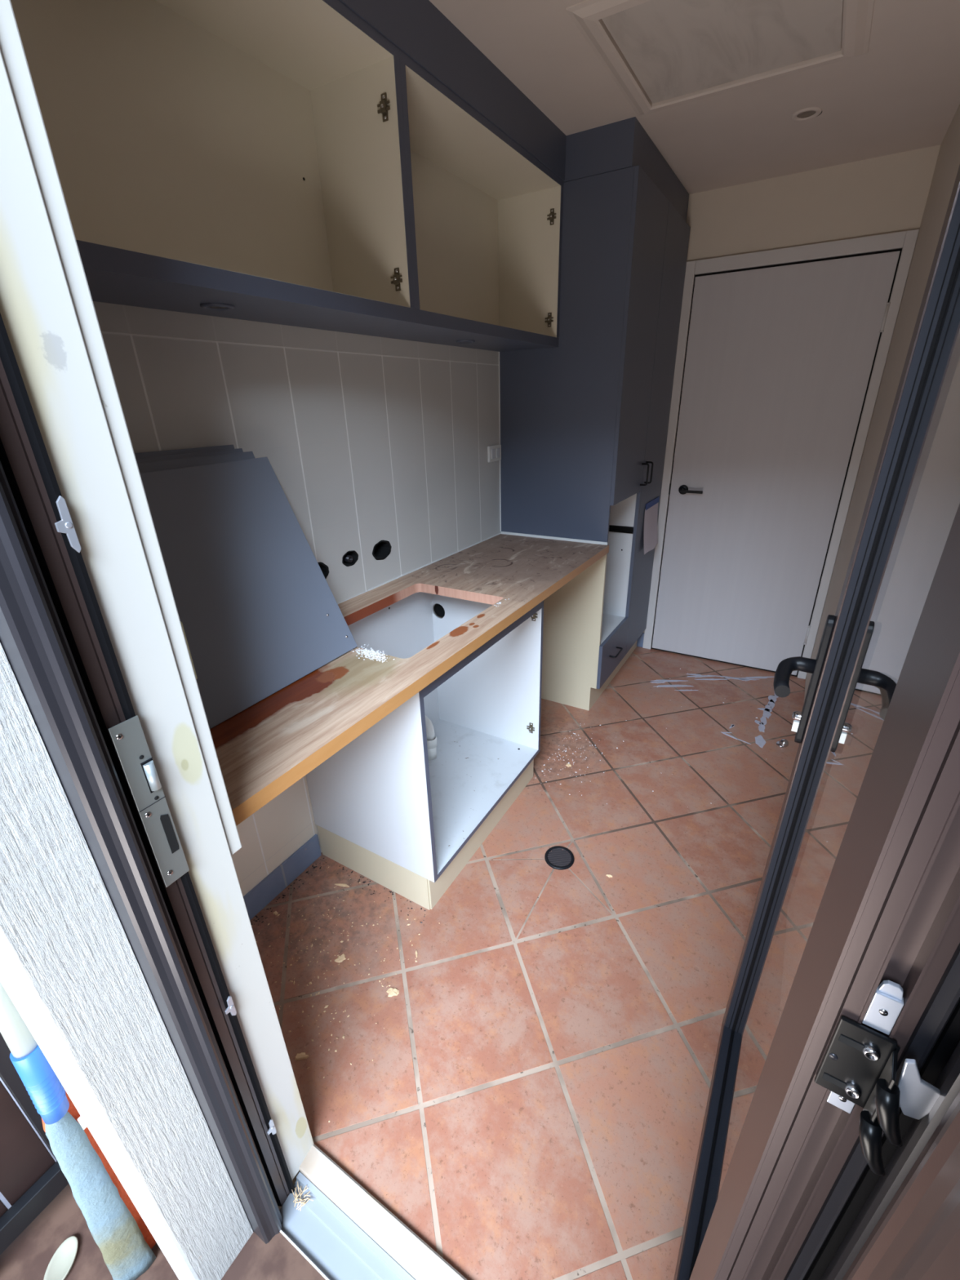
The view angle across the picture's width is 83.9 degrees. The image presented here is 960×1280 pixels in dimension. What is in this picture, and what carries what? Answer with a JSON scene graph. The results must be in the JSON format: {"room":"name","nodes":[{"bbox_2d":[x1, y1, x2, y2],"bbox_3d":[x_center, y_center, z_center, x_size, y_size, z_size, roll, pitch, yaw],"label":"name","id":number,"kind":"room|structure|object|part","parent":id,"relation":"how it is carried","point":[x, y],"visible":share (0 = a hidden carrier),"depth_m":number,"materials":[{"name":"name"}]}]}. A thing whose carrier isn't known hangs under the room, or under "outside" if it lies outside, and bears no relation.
{"room":"damaged room","nodes":[
{"label":"damaged room","id":0,"kind":"room"},
{"bbox_2d":[0,643,253,1279],"bbox_3d":[-0.544,-0.143,0.438,0.043,3.060,0.120,12,28,28],"label":"wall pier","id":1,"kind":"object","parent":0,"point":[69,967],"visible":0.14,"depth_m":0.71,"materials":[{"name":"paint"}]},
{"bbox_2d":[277,1169,300,1209],"bbox_3d":[-0.327,0.126,0.598,1.493,2.468,0.155,12,28,28],"label":"wall","id":2,"kind":"structure","parent":0,"point":[294,1180],"depth_m":1.18,"materials":[{"name":"paint"}]},
{"bbox_2d":[0,0,241,855],"bbox_3d":[-0.438,-0.282,0.594,0.083,1.338,0.022,12,28,28],"label":"trim","id":3,"kind":"structure","parent":2,"relation":"attached to","point":[11,48],"depth_m":0.57,"materials":[{"name":"paint"}]},
{"bbox_2d":[0,313,294,1244],"bbox_3d":[-0.445,0.211,0.670,0.053,2.160,0.088,12,28,28],"label":"door frame","id":4,"kind":"structure","parent":2,"relation":"attached to","point":[55,642],"depth_m":0.64,"materials":[{"name":"brown metal"}]},
{"bbox_3d":[-0.425,0.216,0.694,0.002,0.258,0.034,12,28,28],"label":"strike plate","id":5,"kind":"part","parent":4,"relation":"part of","materials":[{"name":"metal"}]},
{"bbox_2d":[0,50,314,1179],"bbox_3d":[-0.419,0.166,0.733,0.022,2.130,0.067,12,28,28],"label":"trim","id":6,"kind":"structure","parent":2,"relation":"attached to","point":[37,313],"depth_m":0.62,"materials":[{"name":"paint"}]},
{"bbox_2d":[180,621,197,679],"bbox_3d":[-0.413,0.011,0.731,0.047,0.087,0.006,12,28,28],"label":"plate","id":7,"kind":"object","parent":2,"relation":"attached to","point":[180,621],"visible":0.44,"depth_m":0.72,"materials":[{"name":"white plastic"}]},
{"bbox_2d":[280,1230,328,1279],"bbox_3d":[-0.066,1.276,0.898,0.910,0.012,0.003,12,28,28],"label":"trim","id":8,"kind":"structure","parent":2,"relation":"attached to","point":[281,1231],"depth_m":1.05,"materials":[{"name":"white"}]},
{"bbox_2d":[279,1172,414,1279],"bbox_3d":[-0.066,1.251,0.940,0.798,0.030,0.080,12,28,28],"label":"sill","id":9,"kind":"structure","parent":2,"relation":"attached to","point":[322,1231],"depth_m":1.07,"materials":[{"name":"silver metal"}]},
{"bbox_2d":[291,1181,313,1210],"bbox_3d":[-0.375,1.167,1.123,0.037,0.015,0.048,-16,28,-29],"label":"dry grass","id":10,"kind":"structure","parent":9,"relation":"on","point":[304,1190],"depth_m":1.12,"materials":[{"name":"beige plant"}]},
{"bbox_2d":[298,1144,466,1279],"bbox_3d":[-0.043,1.216,0.989,0.778,0.046,0.045,12,28,28],"label":"trim","id":11,"kind":"structure","parent":2,"relation":"attached to","point":[400,1242],"depth_m":1.07,"materials":[{"name":"paint"}]},
{"bbox_2d":[93,301,500,896],"bbox_3d":[-0.250,-0.675,2.129,0.120,2.680,3.208,12,28,28],"label":"wall","id":12,"kind":"structure","parent":0,"point":[367,440],"depth_m":1.70,"materials":[{"name":"paint"}]},
{"bbox_2d":[10,0,416,332],"bbox_3d":[-0.566,-0.958,1.012,0.284,0.551,1.034,12,28,28],"label":"upper cabinet","id":13,"kind":"object","parent":12,"relation":"attached to","point":[249,156],"visible":1,"depth_m":1.17,"materials":[{"name":"blue laminate"}]},
{"bbox_3d":[-0.683,-0.990,1.073,0.011,0.498,0.994,12,28,28],"label":"panel","id":14,"kind":"part","parent":13,"relation":"part of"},
{"bbox_2d":[200,302,235,311],"bbox_3d":[-0.559,-0.710,1.138,0.068,0.006,0.068,12,28,28],"label":"recessed light","id":15,"kind":"object","parent":13,"relation":"attached to","point":[207,306],"visible":1,"depth_m":1.13,"materials":[{"name":"plastic"}]},
{"bbox_3d":[-0.559,-0.722,1.117,0.283,0.034,1.034,12,28,28],"label":"panel","id":16,"kind":"part","parent":13,"relation":"part of","materials":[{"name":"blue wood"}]},
{"bbox_3d":[-0.573,-1.201,0.904,0.282,0.019,1.032,12,28,28],"label":"panel","id":17,"kind":"part","parent":13,"relation":"part of","materials":[{"name":"beige wood"}]},
{"bbox_3d":[-0.309,-1.149,1.405,0.282,0.498,0.020,12,28,28],"label":"panel","id":18,"kind":"part","parent":13,"relation":"part of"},
{"bbox_3d":[-0.231,-1.275,1.276,0.037,0.051,0.011,12,28,28],"label":"hinge plate","id":19,"kind":"part","parent":13,"relation":"part of","materials":[{"name":"silver metal"}]},
{"bbox_3d":[-0.223,-0.958,1.418,0.037,0.051,0.011,12,28,28],"label":"hinge plate","id":20,"kind":"part","parent":13,"relation":"part of","materials":[{"name":"silver metal"}]},
{"bbox_2d":[243,834,321,919],"bbox_3d":[-0.743,0.856,1.700,0.009,0.098,0.617,12,28,28],"label":"baseboard","id":21,"kind":"structure","parent":12,"relation":"attached to","point":[277,881],"depth_m":1.80,"materials":[{"name":"blue tile"}]},
{"bbox_2d":[317,561,328,578],"bbox_3d":[-0.543,-0.214,1.707,0.056,0.073,0.110,12,28,28],"label":"pipe hole","id":22,"kind":"object","parent":12,"relation":"attached to","point":[325,569],"visible":0.2,"depth_m":1.73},
{"bbox_2d":[342,550,358,566],"bbox_3d":[-0.466,-0.283,1.826,0.061,0.052,0.080,12,28,28],"label":"pipe hole","id":23,"kind":"object","parent":12,"relation":"attached to","point":[349,558],"visible":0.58,"depth_m":1.82,"materials":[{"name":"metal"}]},
{"bbox_2d":[372,540,391,559],"bbox_3d":[-0.381,-0.332,1.956,0.056,0.072,0.109,12,28,28],"label":"pipe hole","id":24,"kind":"object","parent":12,"relation":"attached to","point":[382,549],"visible":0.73,"depth_m":1.98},
{"bbox_2d":[340,48,564,351],"bbox_3d":[-0.051,-1.325,1.803,0.284,0.551,0.992,12,28,28],"label":"upper cabinet","id":25,"kind":"object","parent":12,"relation":"attached to","point":[486,215],"visible":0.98,"depth_m":1.93,"materials":[{"name":"blue laminate"}]},
{"bbox_3d":[-0.045,-1.089,1.909,0.283,0.034,0.992,12,28,28],"label":"panel","id":26,"kind":"part","parent":25,"relation":"part of","materials":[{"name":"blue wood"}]},
{"bbox_3d":[-0.169,-1.358,1.865,0.011,0.498,0.952,12,28,28],"label":"panel","id":27,"kind":"part","parent":25,"relation":"part of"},
{"bbox_2d":[456,339,475,343],"bbox_3d":[-0.052,-1.072,1.920,0.068,0.006,0.068,12,28,28],"label":"recessed light","id":28,"kind":"object","parent":25,"relation":"attached to","point":[464,341],"visible":1,"depth_m":1.90,"materials":[{"name":"plastic"}]},
{"bbox_3d":[-0.059,-1.568,1.696,0.282,0.019,0.990,12,28,28],"label":"panel","id":29,"kind":"part","parent":25,"relation":"part of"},
{"bbox_3d":[0.194,-1.509,2.180,0.282,0.498,0.020,12,28,28],"label":"panel","id":30,"kind":"part","parent":25,"relation":"part of","materials":[{"name":"beige wood"}]},
{"bbox_3d":[0.283,-1.315,2.192,0.037,0.051,0.011,12,28,28],"label":"hinge plate","id":31,"kind":"part","parent":25,"relation":"part of","materials":[{"name":"silver metal"}]},
{"bbox_3d":[0.275,-1.629,2.053,0.037,0.051,0.011,12,28,28],"label":"hinge plate","id":32,"kind":"part","parent":25,"relation":"part of","materials":[{"name":"silver metal"}]},
{"bbox_2d":[487,444,501,462],"bbox_3d":[0.070,-0.871,2.491,0.015,0.070,0.114,12,28,28],"label":"power outlet","id":33,"kind":"object","parent":12,"relation":"attached to","point":[494,452],"visible":1,"depth_m":2.48,"materials":[{"name":"white plastic"}]},
{"bbox_2d":[491,448,495,458],"bbox_3d":[0.063,-0.862,2.470,0.004,0.042,0.032,12,28,28],"label":"socket","id":34,"kind":"object","parent":33,"relation":"attached to","point":[493,451],"depth_m":2.47,"materials":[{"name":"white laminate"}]},
{"bbox_2d":[496,448,500,457],"bbox_3d":[0.086,-0.878,2.505,0.004,0.042,0.032,12,28,28],"label":"socket","id":35,"kind":"object","parent":33,"relation":"attached to","point":[498,450],"depth_m":2.50,"materials":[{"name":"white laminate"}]},
{"bbox_2d":[498,351,501,531],"bbox_3d":[0.095,-0.914,2.531,0.004,0.800,0.004,12,28,28],"label":"bead","id":36,"kind":"object","parent":12,"relation":"attached to","point":[499,352],"visible":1,"depth_m":2.50},
{"bbox_2d":[339,0,688,222],"bbox_3d":[0.023,-1.592,1.562,0.542,0.134,2.953,12,28,28],"label":"bulkhead","id":37,"kind":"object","parent":12,"relation":"attached to","point":[417,28],"depth_m":1.62,"materials":[{"name":"grey paint"}]},
{"bbox_2d":[249,646,805,1279],"bbox_3d":[0.503,0.644,2.318,1.533,0.080,3.005,12,28,28],"label":"floor","id":38,"kind":"structure","parent":0,"point":[531,1102],"depth_m":1.50,"materials":[{"name":"tile"}]},
{"bbox_2d":[294,1052,309,1060],"bbox_3d":[-0.451,1.053,1.353,0.036,0.005,0.016,-5,24,-8],"label":"chip","id":39,"kind":"object","parent":38,"relation":"on","point":[302,1055],"visible":1,"depth_m":1.35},
{"bbox_2d":[251,857,426,925],"bbox_3d":[-0.464,0.900,1.699,0.491,0.004,0.373,12,28,28],"label":"dirt","id":40,"kind":"object","parent":38,"relation":"on","point":[313,866],"visible":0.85,"depth_m":1.81,"materials":[{"name":"black soil"}]},
{"bbox_2d":[334,953,346,962],"bbox_3d":[-0.417,0.947,1.589,0.034,0.005,0.024,-10,25,-19],"label":"chip","id":41,"kind":"object","parent":38,"relation":"on","point":[340,958],"visible":1,"depth_m":1.58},
{"bbox_2d":[334,883,349,887],"bbox_3d":[-0.474,0.840,1.832,0.059,0.006,0.010,4,25,13],"label":"chip","id":42,"kind":"object","parent":38,"relation":"on","point":[336,884],"visible":1,"depth_m":1.83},
{"bbox_2d":[251,865,439,1122],"bbox_3d":[-0.463,0.954,1.579,0.600,0.004,0.580,12,28,28],"label":"sawdust","id":43,"kind":"object","parent":38,"relation":"on","point":[341,941],"visible":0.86,"depth_m":1.55},
{"bbox_2d":[386,987,399,996],"bbox_3d":[-0.245,0.985,1.493,0.037,0.005,0.024,2,24,8],"label":"chip","id":44,"kind":"object","parent":38,"relation":"on","point":[392,992],"visible":1,"depth_m":1.49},
{"bbox_2d":[306,591,543,910],"bbox_3d":[-0.168,0.297,1.985,0.522,0.858,0.809,12,28,28],"label":"base cabinet","id":45,"kind":"object","parent":38,"relation":"on","point":[409,823],"visible":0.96,"depth_m":1.94,"materials":[{"name":"white laminate"}]},
{"bbox_3d":[-0.370,0.377,1.646,0.519,0.718,0.016,12,28,28],"label":"panel","id":46,"kind":"part","parent":45,"relation":"part of","materials":[{"name":"white laminate"}]},
{"bbox_3d":[-0.395,0.183,2.062,0.015,0.702,0.749,12,28,28],"label":"panel","id":47,"kind":"part","parent":45,"relation":"part of","materials":[{"name":"white laminate"}]},
{"bbox_2d":[209,533,608,826],"bbox_3d":[-0.167,-0.103,1.783,0.564,0.034,2.027,12,28,28],"label":"benchtop","id":48,"kind":"object","parent":45,"relation":"on","point":[264,748],"visible":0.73,"depth_m":1.33,"materials":[{"name":"brown wood"}]},
{"bbox_2d":[134,444,234,457],"bbox_3d":[-0.704,-0.154,1.245,0.131,0.531,0.498,12,28,28],"label":"door","id":49,"kind":"structure","parent":48,"relation":"on","point":[142,455],"depth_m":1.25,"materials":[{"name":"laminate"}]},
{"bbox_2d":[135,448,243,462],"bbox_3d":[-0.666,-0.146,1.236,0.166,0.523,0.496,12,28,28],"label":"door","id":50,"kind":"structure","parent":48,"relation":"on","point":[239,450],"depth_m":1.24,"materials":[{"name":"laminate"}]},
{"bbox_2d":[137,451,254,473],"bbox_3d":[-0.632,-0.140,1.232,0.191,0.516,0.500,12,28,28],"label":"door","id":51,"kind":"structure","parent":48,"relation":"on","point":[144,467],"depth_m":1.23,"materials":[{"name":"laminate"}]},
{"bbox_2d":[139,457,357,728],"bbox_3d":[-0.580,-0.126,1.218,0.241,0.502,0.532,12,27,28],"label":"door","id":52,"kind":"structure","parent":48,"relation":"on","point":[258,612],"depth_m":1.24,"materials":[{"name":"laminate"}]},
{"bbox_2d":[351,644,394,662],"bbox_3d":[-0.302,0.035,1.439,0.177,0.002,0.073,21,32,40],"label":"crumbs","id":53,"kind":"object","parent":48,"relation":"on","point":[372,652],"visible":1,"depth_m":1.43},
{"bbox_2d":[337,533,501,604],"bbox_3d":[-0.233,-0.298,2.177,0.004,0.005,1.337,12,28,28],"label":"bead","id":54,"kind":"object","parent":48,"relation":"on","point":[499,533],"visible":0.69,"depth_m":2.15},
{"bbox_2d":[501,531,607,545],"bbox_3d":[0.344,-0.491,2.564,0.552,0.012,0.006,12,28,28],"label":"bead","id":55,"kind":"object","parent":48,"relation":"on","point":[502,532],"visible":1,"depth_m":2.55},
{"bbox_2d":[425,715,437,759],"bbox_3d":[-0.242,0.388,2.230,0.054,0.183,0.167,-21,31,-37],"label":"pipe","id":56,"kind":"object","parent":45,"relation":"on","point":[432,743],"visible":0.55,"depth_m":2.17,"materials":[{"name":"white plastic"}]},
{"bbox_2d":[428,719,537,874],"bbox_3d":[-0.168,0.558,2.088,0.521,0.016,0.749,12,28,28],"label":"shelf","id":57,"kind":"object","parent":45,"relation":"attached to","point":[473,769],"depth_m":2.11,"materials":[{"name":"laminate"}]},
{"bbox_3d":[0.018,0.099,2.244,0.519,0.718,0.016,12,28,28],"label":"panel","id":58,"kind":"part","parent":45,"relation":"part of","materials":[{"name":"white laminate"}]},
{"bbox_3d":[0.211,0.369,2.227,0.036,0.049,0.011,12,28,28],"label":"hinge plate","id":59,"kind":"part","parent":45,"relation":"part of","materials":[{"name":"silver metal"}]},
{"bbox_3d":[0.201,-0.093,2.019,0.036,0.049,0.011,12,28,28],"label":"hinge plate","id":60,"kind":"part","parent":45,"relation":"part of","materials":[{"name":"silver metal"}]},
{"bbox_2d":[544,845,574,870],"bbox_3d":[0.285,0.783,1.918,0.106,0.010,0.106,12,28,28],"label":"floor drain","id":61,"kind":"object","parent":38,"relation":"on","point":[559,859],"visible":1,"depth_m":1.91,"materials":[{"name":"black metal"}]},
{"bbox_2d":[535,723,617,795],"bbox_3d":[0.461,0.542,2.446,0.258,0.004,0.630,12,28,28],"label":"sawdust","id":62,"kind":"object","parent":38,"relation":"on","point":[580,723],"visible":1,"depth_m":2.48,"materials":[{"name":"beige wood"}]},
{"bbox_2d":[499,164,690,711],"bbox_3d":[0.589,-0.859,2.818,0.605,2.252,0.905,12,28,28],"label":"tall cabinet","id":63,"kind":"object","parent":38,"relation":"on","point":[584,420],"visible":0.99,"depth_m":2.40,"materials":[{"name":"blue laminate"}]},
{"bbox_3d":[0.719,0.058,2.873,0.017,0.242,0.458,12,28,28],"label":"drawer","id":64,"kind":"part","parent":63,"relation":"part of","materials":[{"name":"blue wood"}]},
{"bbox_3d":[0.723,0.065,2.827,0.036,0.009,0.129,12,28,28],"label":"handle","id":65,"kind":"part","parent":63,"relation":"part of","materials":[{"name":"black metal"}]},
{"bbox_2d":[600,493,636,644],"bbox_3d":[0.490,-0.439,2.862,0.551,0.721,0.536,12,28,28],"label":"niche","id":66,"kind":"object","parent":63,"relation":"in","point":[619,513],"depth_m":2.86,"materials":[{"name":"white laminate"}]},
{"bbox_3d":[0.685,-1.218,2.304,0.017,1.182,0.458,12,28,28],"label":"door","id":67,"kind":"part","parent":63,"relation":"part of","materials":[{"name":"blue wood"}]},
{"bbox_3d":[0.817,-0.821,2.647,0.036,0.109,0.009,12,28,28],"label":"handle","id":68,"kind":"part","parent":63,"relation":"part of","materials":[{"name":"black metal"}]},
{"bbox_3d":[0.858,-0.850,2.709,0.036,0.109,0.009,12,28,28],"label":"handle","id":69,"kind":"part","parent":63,"relation":"part of","materials":[{"name":"black metal"}]},
{"bbox_2d":[643,496,659,554],"bbox_3d":[0.969,-0.644,2.994,0.031,0.274,0.295,12,28,28],"label":"paper note","id":70,"kind":"object","parent":63,"relation":"attached to","point":[650,536],"visible":1,"depth_m":2.98,"materials":[{"name":"white paper"}]},
{"bbox_3d":[0.927,-0.959,2.848,0.017,2.110,0.444,12,28,28],"label":"door","id":71,"kind":"part","parent":63,"relation":"part of","materials":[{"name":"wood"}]},
{"bbox_2d":[650,680,698,690],"bbox_3d":[1.104,0.258,3.046,0.250,0.001,0.129,1,24,5],"label":"residue","id":72,"kind":"object","parent":38,"relation":"on","point":[661,681],"visible":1,"depth_m":3.04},
{"bbox_2d":[686,673,773,680],"bbox_3d":[1.466,0.221,3.107,0.515,0.001,0.077,1,24,7],"label":"residue","id":73,"kind":"object","parent":38,"relation":"on","point":[747,678],"visible":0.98,"depth_m":3.10,"materials":[{"name":"grey"}]},
{"bbox_2d":[721,732,751,744],"bbox_3d":[1.235,0.468,2.568,0.037,0.001,0.146,-19,30,-34],"label":"residue","id":74,"kind":"object","parent":38,"relation":"on","point":[730,735],"visible":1,"depth_m":2.57,"materials":[{"name":"grey"}]},
{"bbox_2d":[754,690,778,747],"bbox_3d":[1.523,0.348,2.819,0.088,0.001,0.843,14,29,32],"label":"residue","id":75,"kind":"object","parent":38,"relation":"on","point":[759,740],"visible":0.67,"depth_m":2.72,"materials":[{"name":"grey"}]},
{"bbox_2d":[776,738,788,747],"bbox_3d":[1.417,0.478,2.498,0.050,0.030,0.046,12,28,28],"label":"door stop","id":76,"kind":"object","parent":38,"relation":"on","point":[783,743],"visible":1,"depth_m":2.49,"materials":[{"name":"silver metal"}]},
{"bbox_2d":[429,0,959,194],"bbox_3d":[0.416,-1.581,1.276,1.733,0.060,3.208,12,28,28],"label":"ceiling","id":77,"kind":"structure","parent":0,"point":[902,95],"depth_m":1.74,"materials":[{"name":"paint"}]},
{"bbox_2d":[565,0,874,116],"bbox_3d":[0.659,-1.614,1.423,0.654,0.020,0.653,12,28,28],"label":"access hatch","id":78,"kind":"object","parent":77,"relation":"attached to","point":[679,51],"visible":1,"depth_m":1.45,"materials":[{"name":"paint"}]},
{"bbox_3d":[0.659,-1.617,1.422,0.522,0.004,0.521,12,28,28],"label":"panel","id":79,"kind":"part","parent":78,"relation":"part of","materials":[{"name":"white paint"}]},
{"bbox_2d":[791,106,822,121],"bbox_3d":[1.133,-1.822,1.852,0.093,0.006,0.097,12,28,28],"label":"recessed light","id":80,"kind":"object","parent":77,"relation":"in","point":[807,113],"visible":1,"depth_m":1.85,"materials":[{"name":"paint"}]},
{"bbox_2d":[643,144,940,632],"bbox_3d":[1.233,-1.088,2.962,1.733,2.680,0.100,12,28,28],"label":"wall","id":81,"kind":"structure","parent":0,"point":[887,193],"depth_m":2.36,"materials":[{"name":"paint"}]},
{"bbox_2d":[636,632,644,647],"bbox_3d":[1.027,-0.009,3.527,0.108,0.100,0.010,12,28,28],"label":"baseboard","id":82,"kind":"structure","parent":81,"relation":"attached to","point":[640,641],"depth_m":3.51,"materials":[{"name":"white wood"}]},
{"bbox_2d":[652,250,900,675],"bbox_3d":[1.443,-0.792,2.855,0.844,2.033,0.062,12,28,28],"label":"door","id":83,"kind":"structure","parent":81,"relation":"in","point":[780,359],"depth_m":2.77,"materials":[{"name":"paint"}]},
{"bbox_3d":[1.181,-0.839,2.997,0.136,0.052,0.052,12,28,28],"label":"handle","id":84,"kind":"part","parent":83,"relation":"part of","materials":[{"name":"black metal"}]},
{"bbox_2d":[642,229,919,679],"bbox_3d":[1.449,-0.828,2.866,0.932,2.113,0.020,12,28,28],"label":"trim","id":85,"kind":"structure","parent":81,"relation":"attached to","point":[907,240],"depth_m":2.59,"materials":[{"name":"white paint"}]},
{"bbox_2d":[804,104,959,701],"bbox_3d":[1.131,-0.375,1.372,0.100,2.680,3.208,12,28,28],"label":"wall","id":86,"kind":"structure","parent":0,"point":[948,162],"depth_m":2.06,"materials":[{"name":"paint"}]},
{"bbox_2d":[673,164,959,1279],"bbox_3d":[0.433,0.205,0.651,0.192,2.060,0.784,13,28,29],"label":"door","id":87,"kind":"structure","parent":86,"relation":"in","point":[846,980],"depth_m":0.44,"materials":[{"name":"brown metal"}]},
{"bbox_3d":[0.468,1.091,1.082,0.053,0.090,0.580,13,28,29],"label":"rail","id":88,"kind":"part","parent":87,"relation":"part of","materials":[{"name":"black metal"}]},
{"bbox_3d":[0.543,0.062,0.922,0.060,0.037,0.113,13,28,29],"label":"lever","id":89,"kind":"part","parent":87,"relation":"part of","materials":[{"name":"black metal"}]},
{"bbox_3d":[0.594,0.075,0.950,0.011,0.255,0.030,13,28,29],"label":"handle plate","id":90,"kind":"part","parent":87,"relation":"part of","materials":[{"name":"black metal"}]},
{"bbox_3d":[0.246,0.310,0.363,0.014,0.019,0.005,13,28,29],"label":"backing plate","id":91,"kind":"part","parent":87,"relation":"part of","materials":[{"name":"silver metal"}]},
{"bbox_2d":[803,1000,959,1279],"bbox_3d":[0.229,0.371,0.272,0.086,2.160,0.273,13,28,28],"label":"door frame","id":92,"kind":"structure","parent":87,"relation":"attached to","point":[903,1224],"depth_m":0.29,"materials":[{"name":"brown metal"}]},
{"bbox_3d":[0.245,0.225,0.325,0.014,0.030,0.005,13,28,29],"label":"backing plate","id":93,"kind":"part","parent":87,"relation":"part of","materials":[{"name":"metal"}]},
{"bbox_3d":[0.245,0.207,0.317,0.012,0.009,0.003,13,28,29],"label":"backing plate","id":94,"kind":"part","parent":87,"relation":"part of","materials":[{"name":"silver metal"}]},
{"bbox_3d":[0.255,0.264,0.311,0.022,0.046,0.003,13,28,29],"label":"hinge arm","id":95,"kind":"part","parent":87,"relation":"part of"},
{"label":"outside","id":96,"kind":"structure","parent":0,"visible":0},
{"bbox_2d":[0,1183,325,1279],"bbox_3d":[-1.124,1.864,-0.279,5.200,0.070,3.344,12,28,28],"label":"ground","id":97,"kind":"structure","parent":96,"point":[28,1256],"depth_m":1.05,"materials":[{"name":"tile"}]},
{"bbox_2d":[0,1032,68,1254],"bbox_3d":[-1.097,0.632,0.526,0.045,1.520,0.925,12,28,28],"label":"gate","id":98,"kind":"object","parent":97,"relation":"on","point":[30,1178],"visible":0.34,"depth_m":1.04,"materials":[{"name":"black metal"}]},
{"bbox_3d":[-0.871,0.477,0.861,0.030,1.520,0.060,12,28,28],"label":"post","id":99,"kind":"part","parent":98,"relation":"part of","materials":[{"name":"white metal"}]},
{"bbox_3d":[-1.074,1.257,0.801,0.024,0.055,0.925,12,28,28],"label":"rail","id":100,"kind":"part","parent":98,"relation":"part of","materials":[{"name":"black metal"}]},
{"bbox_2d":[43,1235,78,1279],"bbox_3d":[-0.818,1.220,1.044,0.047,0.010,0.076,-3,24,-4],"label":"soap dish","id":101,"kind":"object","parent":97,"relation":"on","point":[61,1263],"visible":1,"depth_m":1.05,"materials":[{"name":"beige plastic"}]},
{"bbox_2d":[0,982,155,1279],"bbox_3d":[-0.674,0.638,0.791,0.042,1.268,0.097,12,28,28],"label":"mop","id":102,"kind":"object","parent":97,"relation":"on","point":[124,1240],"visible":0.89,"depth_m":0.89,"materials":[{"name":"fabric"}]},
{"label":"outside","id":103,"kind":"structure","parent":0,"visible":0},
{"bbox_2d":[0,1077,56,1208],"bbox_3d":[-4.968,1.624,0.503,6.150,0.080,5.640,12,28,28],"label":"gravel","id":104,"kind":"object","parent":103,"point":[2,1198],"depth_m":1.23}
]}

